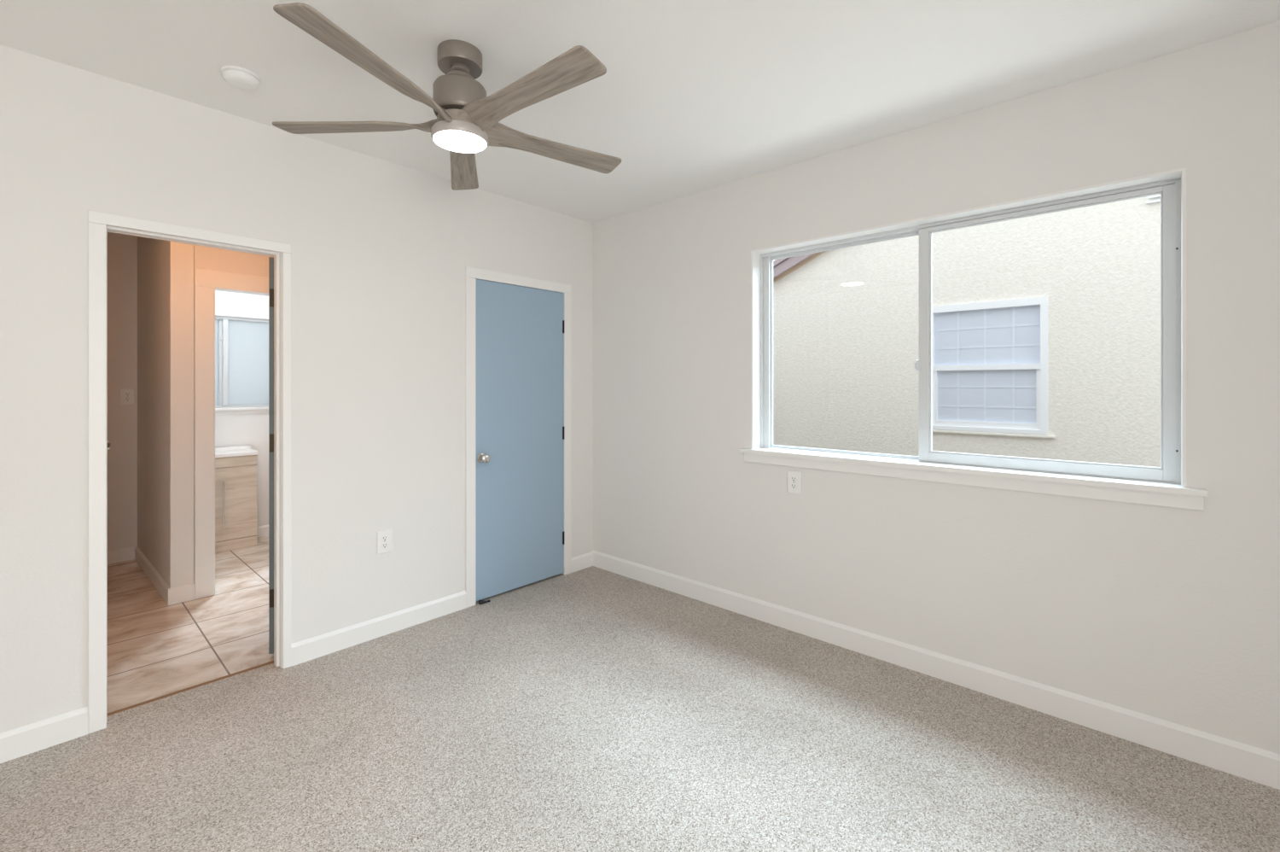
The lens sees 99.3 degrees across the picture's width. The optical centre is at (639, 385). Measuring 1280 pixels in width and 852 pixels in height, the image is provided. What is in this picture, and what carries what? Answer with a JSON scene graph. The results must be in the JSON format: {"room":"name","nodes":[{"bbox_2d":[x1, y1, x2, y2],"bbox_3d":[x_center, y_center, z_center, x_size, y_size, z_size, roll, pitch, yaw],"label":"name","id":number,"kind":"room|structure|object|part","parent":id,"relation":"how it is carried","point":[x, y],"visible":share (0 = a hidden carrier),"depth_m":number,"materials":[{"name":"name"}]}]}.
{"room":"empty bedroom","nodes":[
{"label":"empty bedroom","id":0,"kind":"room"},
{"bbox_2d":[137,236,194,587],"bbox_3d":[-3.410,0.064,3.884,1.370,2.599,0.150,0,0,42],"label":"wall","id":1,"kind":"structure","parent":0,"point":[165,421],"depth_m":3.49,"materials":[{"name":"white paint"}]},
{"bbox_2d":[134,546,194,605],"bbox_3d":[-3.409,1.313,3.875,1.388,0.100,0.132,0,0,41],"label":"baseboard","id":2,"kind":"structure","parent":1,"relation":"attached to","point":[186,592],"depth_m":3.48,"materials":[{"name":"white paint"}]},
{"bbox_2d":[107,232,268,550],"bbox_3d":[-3.356,0.064,5.068,0.140,2.599,2.942,0,0,42],"label":"wall","id":3,"kind":"structure","parent":0,"point":[230,429],"depth_m":4.25,"materials":[{"name":"white paint"}]},
{"bbox_2d":[120,388,134,404],"bbox_3d":[-4.002,0.084,4.245,0.009,0.124,0.079,0,0,42],"label":"power outlet","id":4,"kind":"object","parent":3,"relation":"attached to","point":[127,395],"visible":1,"depth_m":4.24,"materials":[{"name":"white plastic"}]},
{"bbox_2d":[107,524,268,564],"bbox_3d":[-3.680,1.313,4.595,0.014,0.100,1.535,0,0,42],"label":"baseboard","id":5,"kind":"structure","parent":3,"relation":"attached to","point":[128,553],"depth_m":4.23,"materials":[{"name":"white paint"}]},
{"bbox_2d":[215,445,250,451],"bbox_3d":[-3.652,0.543,4.586,0.022,0.029,0.616,0,0,42],"label":"backsplash","id":6,"kind":"structure","parent":3,"relation":"attached to","point":[240,447],"depth_m":4.71,"materials":[{"name":"white stone"}]},
{"bbox_2d":[215,305,268,414],"bbox_3d":[-3.611,-0.219,4.731,0.135,0.935,0.940,0,0,42],"label":"window","id":7,"kind":"structure","parent":3,"relation":"in","point":[241,343],"depth_m":4.82,"materials":[{"name":"white glass"}]},
{"bbox_3d":[-3.769,-0.203,4.615,0.005,0.748,0.305,0,0,42],"label":"frosted pane","id":8,"kind":"part","parent":7,"relation":"part of","materials":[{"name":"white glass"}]},
{"bbox_3d":[-3.581,0.218,4.704,0.055,0.060,0.940,0,0,42],"label":"sill","id":9,"kind":"part","parent":7,"relation":"part of","materials":[{"name":"white paint"}]},
{"bbox_3d":[-3.580,-0.234,4.704,0.016,0.905,0.900,0,0,42],"label":"casing","id":10,"kind":"part","parent":7,"relation":"part of","materials":[{"name":"white paint"}]},
{"bbox_3d":[-3.500,-0.203,4.875,0.005,0.748,0.327,0,0,42],"label":"frosted pane","id":11,"kind":"part","parent":7,"relation":"part of","materials":[{"name":"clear glass"}]},
{"bbox_2d":[193,244,273,582],"bbox_3d":[-2.545,0.064,3.900,0.110,2.599,1.040,0,0,42],"label":"wall","id":12,"kind":"structure","parent":0,"point":[206,258],"depth_m":3.60,"materials":[{"name":"white paint"}]},
{"bbox_2d":[194,268,268,599],"bbox_3d":[-2.580,0.307,3.848,0.128,2.112,0.913,0,0,42],"label":"door frame","id":13,"kind":"structure","parent":12,"relation":"attached to","point":[206,282],"depth_m":3.51,"materials":[{"name":"white paint"}]},
{"bbox_2d":[0,45,593,733],"bbox_3d":[-1.808,0.064,2.619,0.112,2.599,4.192,0,0,42],"label":"wall","id":14,"kind":"structure","parent":0,"point":[381,250],"depth_m":2.68,"materials":[{"name":"white paint"}]},
{"bbox_2d":[87,209,291,733],"bbox_3d":[-1.974,0.332,2.436,0.142,2.062,0.728,0,0,42],"label":"door frame","id":15,"kind":"structure","parent":14,"relation":"attached to","point":[99,224],"depth_m":2.16,"materials":[{"name":"white paint"}]},
{"bbox_3d":[-2.021,0.332,2.479,0.014,2.062,0.728,0,0,42],"label":"hall casing","id":16,"kind":"part","parent":15,"relation":"part of","materials":[{"name":"white paint"}]},
{"bbox_2d":[268,256,273,653],"bbox_3d":[-1.987,0.349,2.975,0.110,1.981,0.614,0,0,-25],"label":"door","id":17,"kind":"structure","parent":14,"relation":"in","point":[270,258],"depth_m":2.71,"materials":[{"name":"grey paint"}]},
{"bbox_2d":[0,551,593,762],"bbox_3d":[-1.721,1.311,2.621,0.014,0.104,4.072,0,0,42],"label":"baseboard","id":18,"kind":"structure","parent":14,"relation":"attached to","point":[24,740],"depth_m":2.74,"materials":[{"name":"white paint"}]},
{"bbox_2d":[377,529,391,553],"bbox_3d":[-1.400,0.854,2.979,0.009,0.124,0.079,0,0,42],"label":"power outlet","id":19,"kind":"object","parent":14,"relation":"attached to","point":[384,538],"visible":1,"depth_m":2.98,"materials":[{"name":"white plastic"}]},
{"bbox_2d":[381,535,388,541],"bbox_3d":[-1.398,0.835,2.978,0.004,0.027,0.034,0,0,42],"label":"receptacle","id":20,"kind":"object","parent":19,"relation":"attached to","point":[384,538],"depth_m":2.98,"materials":[{"name":"grey plastic"}]},
{"bbox_2d":[381,541,388,547],"bbox_3d":[-1.398,0.874,2.978,0.004,0.027,0.034,0,0,42],"label":"receptacle","id":21,"kind":"object","parent":19,"relation":"attached to","point":[384,544],"depth_m":2.98,"materials":[{"name":"grey plastic"}]},
{"bbox_2d":[465,266,571,607],"bbox_3d":[-0.829,0.314,3.688,0.128,2.098,0.842,0,0,42],"label":"door frame","id":22,"kind":"structure","parent":14,"relation":"attached to","point":[471,273],"depth_m":3.37,"materials":[{"name":"white paint"}]},
{"bbox_2d":[475,279,564,601],"bbox_3d":[-0.776,0.341,3.654,0.099,2.017,0.722,0,0,42],"label":"door","id":23,"kind":"structure","parent":14,"relation":"in","point":[520,330],"depth_m":3.62,"materials":[{"name":"blue paint"}]},
{"bbox_3d":[-0.965,0.454,3.399,0.037,0.055,0.055,0,0,42],"label":"knob","id":24,"kind":"part","parent":23,"relation":"part of","materials":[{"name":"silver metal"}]},
{"bbox_2d":[0,535,1279,851],"bbox_3d":[-0.996,1.413,1.984,7.780,0.100,4.342,0,0,42],"label":"floor","id":25,"kind":"structure","parent":0,"point":[592,708],"depth_m":2.03,"materials":[{"name":"carpet"}]},
{"bbox_2d":[107,660,273,715],"bbox_3d":[-2.007,1.363,2.467,0.024,0.008,0.602,0,0,42],"label":"threshold","id":26,"kind":"object","parent":25,"relation":"on","point":[271,661],"visible":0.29,"depth_m":2.44,"materials":[{"name":"brown"}]},
{"bbox_2d":[215,445,258,552],"bbox_3d":[-3.551,0.946,4.495,0.294,0.835,0.616,0,0,42],"label":"vanity cabinet","id":27,"kind":"object","parent":25,"relation":"on","point":[235,467],"visible":0.45,"depth_m":4.53,"materials":[{"name":"brown wood"}]},
{"bbox_3d":[-3.415,0.973,4.452,0.035,0.380,0.012,0,0,42],"label":"handle","id":28,"kind":"part","parent":27,"relation":"part of","materials":[{"name":"beige metal"}]},
{"bbox_3d":[-3.473,0.630,4.424,0.018,0.082,0.596,0,0,42],"label":"drawer","id":29,"kind":"part","parent":27,"relation":"part of","materials":[{"name":"brown wood"}]},
{"bbox_3d":[-3.373,0.974,4.535,0.018,0.598,0.296,0,0,42],"label":"door","id":30,"kind":"part","parent":27,"relation":"part of","materials":[{"name":"brown wood"}]},
{"bbox_2d":[215,448,258,457],"bbox_3d":[-3.559,0.572,4.502,0.274,0.030,0.616,0,0,42],"label":"countertop","id":31,"kind":"structure","parent":27,"relation":"on","point":[242,451],"depth_m":4.57,"materials":[{"name":"white stone"}]},
{"bbox_2d":[478,599,490,604],"bbox_3d":[-0.974,1.351,3.411,0.026,0.023,0.070,0,0,42],"label":"door stop","id":32,"kind":"object","parent":25,"relation":"on","point":[480,602],"visible":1,"depth_m":3.39,"materials":[{"name":"grey rubber"}]},
{"bbox_2d":[0,0,1279,222],"bbox_3d":[-0.996,-1.296,1.984,7.780,0.120,4.342,0,0,42],"label":"ceiling","id":33,"kind":"structure","parent":0,"point":[692,96],"depth_m":2.08,"materials":[{"name":"white paint"}]},
{"bbox_2d":[221,65,261,90],"bbox_3d":[-1.586,-1.215,2.163,0.128,0.042,0.128,0,0,42],"label":"smoke detector","id":34,"kind":"object","parent":33,"relation":"attached to","point":[237,77],"visible":1,"depth_m":2.13,"materials":[{"name":"white plastic"}]},
{"bbox_2d":[272,2,621,190],"bbox_3d":[-0.631,-1.068,2.004,1.284,0.335,1.315,0,0,42],"label":"ceiling fan","id":35,"kind":"object","parent":33,"relation":"hanging from","point":[466,123],"visible":1,"depth_m":1.94,"materials":[{"name":"brown wood"}]},
{"bbox_3d":[-1.033,-0.968,2.031,0.630,0.077,0.128,0,0,2],"label":"blade","id":36,"kind":"part","parent":35,"relation":"part of","materials":[{"name":"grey wood"}]},
{"bbox_3d":[-0.791,-0.968,1.676,0.128,0.077,0.630,0,0,20],"label":"blade","id":37,"kind":"part","parent":35,"relation":"part of","materials":[{"name":"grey wood"}]},
{"bbox_3d":[-0.771,-0.968,2.370,0.128,0.077,0.630,0,0,-16],"label":"blade","id":38,"kind":"part","parent":35,"relation":"part of","materials":[{"name":"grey wood"}]},
{"bbox_3d":[-0.379,-0.968,1.797,0.630,0.077,0.128,0,0,38],"label":"blade","id":39,"kind":"part","parent":35,"relation":"part of","materials":[{"name":"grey wood"}]},
{"bbox_3d":[-0.366,-0.968,2.226,0.630,0.077,0.128,0,0,-34],"label":"blade","id":40,"kind":"part","parent":35,"relation":"part of","materials":[{"name":"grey wood"}]},
{"bbox_2d":[593,21,1279,754],"bbox_3d":[0.412,0.064,3.536,7.780,2.599,0.150,0,0,42],"label":"wall","id":41,"kind":"structure","parent":0,"point":[1169,613],"depth_m":2.37,"materials":[{"name":"white paint"}]},
{"bbox_2d":[787,470,800,494],"bbox_3d":[0.857,0.537,3.026,0.079,0.124,0.009,0,0,42],"label":"power outlet","id":42,"kind":"object","parent":41,"relation":"attached to","point":[794,477],"visible":1,"depth_m":3.02,"materials":[{"name":"white plastic"}]},
{"bbox_2d":[791,476,797,481],"bbox_3d":[0.856,0.518,3.024,0.034,0.027,0.004,0,0,42],"label":"receptacle","id":43,"kind":"object","parent":42,"relation":"attached to","point":[793,478],"depth_m":3.02,"materials":[{"name":"grey plastic"}]},
{"bbox_2d":[791,482,797,488],"bbox_3d":[0.856,0.557,3.024,0.034,0.027,0.004,0,0,42],"label":"receptacle","id":44,"kind":"object","parent":42,"relation":"attached to","point":[793,485],"depth_m":3.02,"materials":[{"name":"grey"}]},
{"bbox_2d":[592,549,1279,789],"bbox_3d":[1.393,1.306,2.536,4.742,0.114,0.014,0,0,42],"label":"baseboard","id":45,"kind":"structure","parent":41,"relation":"attached to","point":[1252,763],"depth_m":2.37,"materials":[{"name":"white paint"}]},
{"bbox_2d":[739,167,1207,510],"bbox_3d":[1.368,-0.174,2.648,1.923,1.249,0.182,0,0,42],"label":"window","id":46,"kind":"structure","parent":41,"relation":"in","point":[1165,485],"depth_m":2.40,"materials":[{"name":"white paint"}]},
{"bbox_3d":[1.368,0.384,2.648,1.923,0.022,0.182,0,0,42],"label":"sill","id":47,"kind":"part","parent":46,"relation":"part of","materials":[{"name":"white paint"}]},
{"bbox_3d":[1.720,-0.208,2.380,0.916,1.150,0.032,0,0,42],"label":"sliding sash","id":48,"kind":"part","parent":46,"relation":"part of","materials":[{"name":"clear glass"}]},
{"bbox_3d":[-3.311,0.064,3.133,2.805,2.599,0.135,0,0,42],"label":"wall","id":49,"kind":"structure","parent":0,"visible":0},
{"bbox_2d":[107,440,110,449],"bbox_3d":[-2.632,0.342,2.665,0.680,2.018,0.082,0,0,42],"label":"door","id":50,"kind":"structure","parent":49,"relation":"in","point":[108,441],"depth_m":2.83,"materials":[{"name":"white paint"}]},
{"bbox_3d":[1.909,1.563,4.339,15.000,0.100,3.050,0,0,42],"label":"ground","id":51,"kind":"structure","parent":0,"visible":0},
{"bbox_2d":[773,194,1160,466],"bbox_3d":[6.487,-0.901,4.997,12.700,4.828,5.125,0,0,42],"label":"window glass","id":52,"kind":"object","parent":51,"relation":"on","point":[1046,328],"visible":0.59,"depth_m":4.80,"materials":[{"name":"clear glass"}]},
{"bbox_3d":[2.543,-1.792,5.262,6.500,2.802,0.030,0,0,42],"label":"rake trim","id":53,"kind":"part","parent":52,"relation":"part of","materials":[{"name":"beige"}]},
{"bbox_3d":[3.068,-0.163,4.839,0.810,0.046,0.072,0,0,42],"label":"meeting rail","id":54,"kind":"part","parent":52,"relation":"part of","materials":[{"name":"white plastic"}]},
{"bbox_3d":[3.069,0.113,4.840,0.810,0.514,0.050,0,0,42],"label":"sash","id":55,"kind":"part","parent":52,"relation":"part of","materials":[{"name":"white glass"}]},
{"bbox_3d":[3.075,-0.422,4.847,0.810,0.517,0.010,0,0,42],"label":"pane","id":56,"kind":"part","parent":52,"relation":"part of","materials":[{"name":"white glass"}]},
{"bbox_3d":[3.075,0.081,4.847,0.770,0.489,0.010,0,0,42],"label":"pane","id":57,"kind":"part","parent":52,"relation":"part of","materials":[{"name":"white glass"}]},
{"bbox_2d":[935,307,1039,422],"bbox_3d":[3.071,-0.179,4.842,0.790,0.999,0.004,0,0,42],"label":"window","id":58,"kind":"structure","parent":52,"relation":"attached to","point":[1003,335],"depth_m":4.83,"materials":[{"name":"white glass"}]},
{"bbox_3d":[3.043,0.422,4.811,1.006,0.026,0.028,0,0,42],"label":"window sill","id":59,"kind":"part","parent":52,"relation":"part of","materials":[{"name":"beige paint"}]},
{"bbox_2d":[1146,194,1160,203],"bbox_3d":[3.907,-1.407,4.016,0.245,0.071,0.045,0,0,42],"label":"wall vent","id":60,"kind":"object","parent":52,"relation":"attached to","point":[1155,199],"depth_m":4.07,"materials":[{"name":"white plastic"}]}
]}

